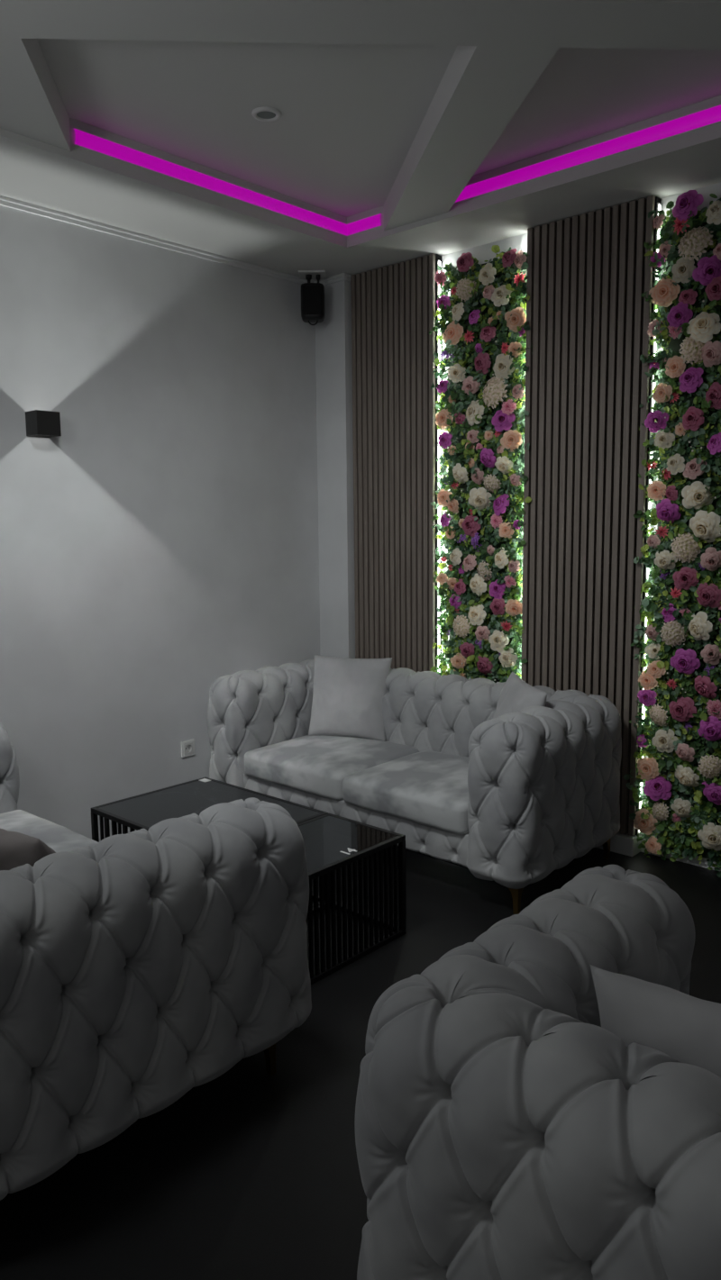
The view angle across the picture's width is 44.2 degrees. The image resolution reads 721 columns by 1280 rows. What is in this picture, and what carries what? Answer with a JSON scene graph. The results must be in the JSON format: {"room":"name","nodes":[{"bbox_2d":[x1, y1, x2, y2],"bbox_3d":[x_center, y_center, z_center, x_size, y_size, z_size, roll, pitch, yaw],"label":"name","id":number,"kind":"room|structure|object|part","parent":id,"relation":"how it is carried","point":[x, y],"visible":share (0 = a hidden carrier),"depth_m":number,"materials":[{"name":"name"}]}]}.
{"room":"entertainment venue","nodes":[
{"label":"entertainment venue","id":0,"kind":"room"},
{"bbox_2d":[0,205,320,841],"bbox_3d":[-2.392,-0.355,3.012,0.100,3.075,6.670,6,10,42],"label":"wall","id":1,"kind":"structure","parent":0,"point":[161,547],"depth_m":4.35,"materials":[{"name":"white paint"}]},
{"bbox_2d":[25,409,61,437],"bbox_3d":[-1.393,-0.947,3.899,0.100,0.104,0.110,6,10,42],"label":"wall lamp","id":2,"kind":"object","parent":1,"relation":"attached to","point":[38,422],"visible":1,"depth_m":3.87,"materials":[{"name":"black metal"}]},
{"bbox_2d":[0,195,352,285],"bbox_3d":[-2.295,-1.702,2.694,0.255,0.034,6.410,6,10,42],"label":"trim","id":3,"kind":"structure","parent":1,"relation":"attached to","point":[4,201],"depth_m":4.28,"materials":[{"name":"white paint"}]},
{"bbox_2d":[181,739,194,757],"bbox_3d":[-0.908,0.571,4.682,0.012,0.084,0.084,6,10,42],"label":"power outlet","id":4,"kind":"object","parent":1,"relation":"attached to","point":[187,747],"visible":1,"depth_m":4.68,"materials":[{"name":"white plastic"}]},
{"bbox_2d":[298,270,326,325],"bbox_3d":[-0.265,-1.888,4.924,0.150,0.281,0.122,-1,7,0],"label":"loudspeaker","id":5,"kind":"object","parent":1,"relation":"hanging from","point":[313,310],"visible":1,"depth_m":4.87,"materials":[{"name":"black plastic"}]},
{"bbox_2d":[302,285,321,314],"bbox_3d":[-0.265,-1.863,4.869,0.104,0.152,0.005,-1,7,0],"label":"grille","id":6,"kind":"object","parent":5,"relation":"attached to","point":[312,295],"depth_m":4.87,"materials":[{"name":"black fabric"}]},
{"bbox_3d":[-0.266,-2.022,4.907,0.150,0.011,0.120,-1,7,0],"label":"ceiling plate","id":7,"kind":"part","parent":5,"relation":"part of","materials":[{"name":"white plastic"}]},
{"bbox_2d":[0,845,720,1279],"bbox_3d":[-0.060,1.468,1.126,6.360,0.100,6.670,6,10,42],"label":"floor","id":8,"kind":"structure","parent":0,"point":[250,1174],"depth_m":2.21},
{"bbox_2d":[0,722,311,1200],"bbox_3d":[-1.227,0.813,2.829,2.042,0.783,1.096,6,10,42],"label":"sofa","id":9,"kind":"object","parent":8,"relation":"on","point":[138,968],"visible":0.95,"depth_m":2.13,"materials":[{"name":"grey fabric"}]},
{"bbox_3d":[-1.849,0.685,3.412,0.323,0.668,1.052,6,10,42],"label":"arm","id":10,"kind":"part","parent":9,"relation":"part of","materials":[{"name":"grey fabric"}]},
{"bbox_2d":[0,828,55,870],"bbox_3d":[-0.977,0.731,2.598,0.497,0.451,0.241,4,9,31],"label":"throw pillow","id":11,"kind":"object","parent":9,"relation":"on","point":[16,848],"visible":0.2,"depth_m":2.42,"materials":[{"name":"beige fabric"}]},
{"bbox_2d":[0,809,97,853],"bbox_3d":[-1.362,0.811,3.212,0.718,0.159,0.683,6,10,42],"label":"seat cushion","id":12,"kind":"object","parent":9,"relation":"on","point":[60,839],"depth_m":3.34,"materials":[{"name":"grey fabric"}]},
{"bbox_3d":[-0.293,1.175,2.526,0.083,0.124,0.079,6,10,42],"label":"leg","id":13,"kind":"part","parent":9,"relation":"part of","materials":[{"name":"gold metal"}]},
{"bbox_2d":[90,777,327,909],"bbox_3d":[-0.626,0.893,3.681,0.798,0.390,0.600,6,10,42],"label":"coffee table","id":14,"kind":"object","parent":8,"relation":"on","point":[143,811],"visible":0.27,"depth_m":3.72,"materials":[{"name":"black glass"}]},
{"bbox_3d":[-1.109,0.892,3.728,0.020,0.350,0.020,6,10,42],"label":"leg","id":15,"kind":"part","parent":14,"relation":"part of","materials":[{"name":"black metal"}]},
{"bbox_2d":[199,778,210,781],"bbox_3d":[-0.717,0.645,4.088,0.054,0.001,0.038,6,10,42],"label":"sticker","id":16,"kind":"object","parent":14,"relation":"on","point":[204,779],"visible":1,"depth_m":4.08,"materials":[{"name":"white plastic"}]},
{"bbox_3d":[-0.628,0.710,3.657,0.798,0.020,0.600,6,10,42],"label":"frame","id":17,"kind":"part","parent":14,"relation":"part of","materials":[{"name":"black metal"}]},
{"bbox_3d":[-0.624,1.077,3.705,0.798,0.020,0.600,6,10,42],"label":"frame","id":18,"kind":"part","parent":14,"relation":"part of","materials":[{"name":"black metal"}]},
{"bbox_3d":[-0.143,0.895,3.634,0.020,0.350,0.020,6,10,42],"label":"leg","id":19,"kind":"part","parent":14,"relation":"part of","materials":[{"name":"black metal"}]},
{"bbox_2d":[297,813,406,984],"bbox_3d":[-0.179,0.942,3.277,0.403,0.390,0.600,6,10,42],"label":"coffee table","id":20,"kind":"object","parent":8,"relation":"on","point":[324,836],"visible":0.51,"depth_m":3.21,"materials":[{"name":"black metal"}]},
{"bbox_3d":[-0.126,0.897,3.617,0.020,0.350,0.020,6,10,42],"label":"leg","id":21,"kind":"part","parent":20,"relation":"part of","materials":[{"name":"black metal"}]},
{"bbox_3d":[-0.181,0.756,3.253,0.363,0.012,0.560,6,10,42],"label":"glass","id":22,"kind":"part","parent":20,"relation":"part of","materials":[{"name":"black glass"}]},
{"bbox_2d":[339,847,356,854],"bbox_3d":[-0.041,0.756,3.182,0.045,0.001,0.050,6,10,42],"label":"sticker","id":23,"kind":"object","parent":20,"relation":"on","point":[349,849],"visible":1,"depth_m":3.18,"materials":[{"name":"white paper"}]},
{"bbox_3d":[-0.181,0.758,3.253,0.403,0.020,0.600,6,10,42],"label":"frame","id":24,"kind":"part","parent":20,"relation":"part of","materials":[{"name":"black metal"}]},
{"bbox_3d":[-0.177,1.125,3.301,0.403,0.020,0.600,6,10,42],"label":"frame","id":25,"kind":"part","parent":20,"relation":"part of","materials":[{"name":"black metal"}]},
{"bbox_3d":[0.158,0.927,3.362,0.020,0.350,0.020,6,10,42],"label":"leg","id":26,"kind":"part","parent":20,"relation":"part of","materials":[{"name":"black metal"}]},
{"bbox_2d":[206,659,621,914],"bbox_3d":[0.199,0.591,4.415,2.004,0.783,0.933,6,10,42],"label":"sofa","id":27,"kind":"object","parent":8,"relation":"on","point":[511,799],"visible":0.88,"depth_m":3.96,"materials":[{"name":"grey fabric"}]},
{"bbox_3d":[-0.440,0.469,4.956,0.317,0.668,0.891,6,10,42],"label":"arm","id":28,"kind":"part","parent":27,"relation":"part of","materials":[{"name":"grey fabric"}]},
{"bbox_2d":[244,735,418,800],"bbox_3d":[-0.132,0.621,4.575,0.704,0.159,0.683,6,10,42],"label":"seat cushion","id":29,"kind":"object","parent":27,"relation":"on","point":[316,767],"depth_m":4.42,"materials":[{"name":"grey fabric"}]},
{"bbox_2d":[308,654,391,741],"bbox_3d":[-0.058,0.310,4.787,0.455,0.437,0.188,2,8,17],"label":"throw pillow","id":30,"kind":"object","parent":27,"relation":"on","point":[348,694],"visible":1,"depth_m":4.72,"materials":[{"name":"grey fabric"}]},
{"bbox_3d":[0.073,0.800,4.301,1.439,0.150,0.474,6,10,42],"label":"rail","id":31,"kind":"part","parent":27,"relation":"part of","materials":[{"name":"grey fabric"}]},
{"bbox_2d":[342,750,469,835],"bbox_3d":[0.386,0.676,4.109,0.704,0.159,0.683,6,10,42],"label":"seat cushion","id":32,"kind":"object","parent":27,"relation":"on","point":[422,790],"depth_m":3.94,"materials":[{"name":"grey fabric"}]},
{"bbox_3d":[0.410,0.502,4.637,1.920,0.668,0.306,6,10,42],"label":"backrest","id":33,"kind":"part","parent":27,"relation":"part of","materials":[{"name":"grey fabric"}]},
{"bbox_3d":[0.621,1.028,3.581,0.082,0.124,0.079,6,10,42],"label":"leg","id":34,"kind":"part","parent":27,"relation":"part of","materials":[{"name":"gold metal"}]},
{"bbox_2d":[492,671,546,718],"bbox_3d":[0.692,0.394,4.003,0.199,0.445,0.468,-2,8,-13],"label":"throw pillow","id":35,"kind":"object","parent":27,"relation":"on","point":[516,694],"visible":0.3,"depth_m":3.95,"materials":[{"name":"grey fabric"}]},
{"bbox_3d":[0.808,0.603,3.828,0.317,0.668,0.889,6,10,42],"label":"arm","id":36,"kind":"part","parent":27,"relation":"part of","materials":[{"name":"grey fabric"}]},
{"bbox_3d":[1.102,0.955,4.105,0.082,0.124,0.079,6,10,42],"label":"leg","id":37,"kind":"part","parent":27,"relation":"part of","materials":[{"name":"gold metal"}]},
{"bbox_2d":[354,864,720,1279],"bbox_3d":[0.962,0.997,1.237,1.936,0.783,0.933,6,10,42],"label":"sofa","id":38,"kind":"object","parent":8,"relation":"on","point":[503,1132],"visible":0.93,"depth_m":1.34,"materials":[{"name":"grey fabric"}]},
{"bbox_3d":[0.750,0.972,1.000,1.855,0.668,0.306,6,10,42],"label":"backrest","id":39,"kind":"part","parent":38,"relation":"part of","materials":[{"name":"grey fabric"}]},
{"bbox_2d":[589,964,720,1080],"bbox_3d":[0.598,0.768,1.412,0.464,0.456,0.178,5,10,39],"label":"throw pillow","id":40,"kind":"object","parent":38,"relation":"on","point":[685,1028],"visible":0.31,"depth_m":1.40,"materials":[{"name":"grey fabric"}]},
{"bbox_2d":[36,38,720,217],"bbox_3d":[-0.092,-1.681,0.716,6.360,0.100,6.670,6,10,42],"label":"ceiling","id":41,"kind":"structure","parent":0,"point":[351,115],"depth_m":3.22,"materials":[{"name":"grey paint"}]},
{"bbox_2d":[73,127,346,236],"bbox_3d":[-0.571,-1.978,3.900,0.012,0.062,1.504,6,10,42],"label":"led strip","id":42,"kind":"object","parent":41,"relation":"attached to","point":[85,140],"visible":1,"depth_m":3.78,"materials":[{"name":"purple plastic"}]},
{"bbox_2d":[251,106,281,121],"bbox_3d":[-0.351,-1.961,3.316,0.108,0.010,0.108,6,10,42],"label":"recessed light","id":43,"kind":"object","parent":41,"relation":"in","point":[263,113],"visible":1,"depth_m":3.31,"materials":[{"name":"white plastic"}]},
{"bbox_2d":[0,37,558,231],"bbox_3d":[-0.103,-1.613,1.047,1.823,0.120,6.422,-2,7,-8],"label":"beam","id":44,"kind":"structure","parent":41,"relation":"attached to","point":[481,88],"depth_m":3.08,"materials":[{"name":"grey paint"}]},
{"bbox_2d":[0,95,720,281],"bbox_3d":[-0.091,-1.559,0.732,6.160,0.145,6.470,6,10,42],"label":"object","id":45,"kind":"structure","parent":41,"relation":"attached to","point":[80,182],"depth_m":3.84,"materials":[{"name":"grey paint"}]},
{"bbox_2d":[0,0,720,50],"bbox_3d":[0.018,-1.802,2.492,4.204,0.122,0.240,-1,7,-3],"label":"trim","id":46,"kind":"structure","parent":41,"relation":"attached to","point":[662,24],"depth_m":2.50,"materials":[{"name":"grey paint"}]},
{"bbox_2d":[346,212,381,236],"bbox_3d":[0.013,-2.045,4.374,0.229,0.062,0.012,6,10,42],"label":"led strip","id":47,"kind":"object","parent":41,"relation":"attached to","point":[372,222],"visible":1,"depth_m":4.37,"materials":[{"name":"purple plastic"}]},
{"bbox_2d":[453,103,720,204],"bbox_3d":[1.117,-1.927,3.378,1.925,0.062,0.012,6,10,42],"label":"led strip","id":48,"kind":"object","parent":41,"relation":"attached to","point":[711,115],"visible":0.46,"depth_m":3.53,"materials":[{"name":"purple plastic"}]},
{"bbox_2d":[441,182,720,871],"bbox_3d":[2.170,-0.439,3.296,6.260,3.075,0.100,6,10,42],"label":"wall","id":49,"kind":"structure","parent":0,"point":[484,252],"depth_m":4.30,"materials":[{"name":"white paint"}]},
{"bbox_2d":[315,279,354,658],"bbox_3d":[-0.127,-0.596,5.242,0.235,2.930,0.105,6,10,42],"label":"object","id":50,"kind":"structure","parent":49,"relation":"attached to","point":[333,361],"depth_m":5.14,"materials":[{"name":"white paint"}]},
{"bbox_2d":[350,254,442,672],"bbox_3d":[0.197,-0.608,4.966,0.588,2.834,0.069,6,10,42],"label":"panel","id":51,"kind":"object","parent":49,"relation":"attached to","point":[394,307],"visible":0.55,"depth_m":4.88,"materials":[{"name":"brown wood"}]},
{"bbox_2d":[428,245,532,683],"bbox_3d":[0.609,-0.637,4.547,0.645,2.602,0.121,6,10,42],"label":"panel","id":52,"kind":"object","parent":49,"relation":"attached to","point":[480,404],"visible":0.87,"depth_m":4.51,"materials":[{"name":"multicoloured plant"}]},
{"bbox_2d":[436,259,440,671],"bbox_3d":[0.420,-0.575,4.769,0.010,2.800,0.018,6,10,42],"label":"light strip","id":53,"kind":"object","parent":52,"relation":"attached to","point":[438,260],"visible":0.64,"depth_m":4.72,"materials":[{"name":"white plastic"}]},
{"bbox_2d":[520,195,661,835],"bbox_3d":[1.053,-0.516,4.194,0.630,2.834,0.069,6,10,42],"label":"panel","id":54,"kind":"object","parent":49,"relation":"attached to","point":[588,318],"visible":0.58,"depth_m":4.11,"materials":[{"name":"brown wood"}]},
{"bbox_2d":[597,831,641,856],"bbox_3d":[0.637,0.892,4.757,1.780,0.088,0.092,6,10,42],"label":"baseboard","id":55,"kind":"structure","parent":49,"relation":"attached to","point":[624,844],"depth_m":4.16,"materials":[{"name":"white"}]},
{"bbox_2d":[623,190,720,877],"bbox_3d":[1.489,-0.398,3.773,0.726,2.934,0.120,6,10,42],"label":"panel","id":56,"kind":"object","parent":49,"relation":"attached to","point":[680,695],"depth_m":3.85,"materials":[{"name":"multicoloured plant"}]},
{"bbox_3d":[1.291,-0.482,3.983,0.010,2.800,0.018,6,10,42],"label":"light strip","id":57,"kind":"part","parent":56,"relation":"part of","materials":[{"name":"white plastic"}]}
]}

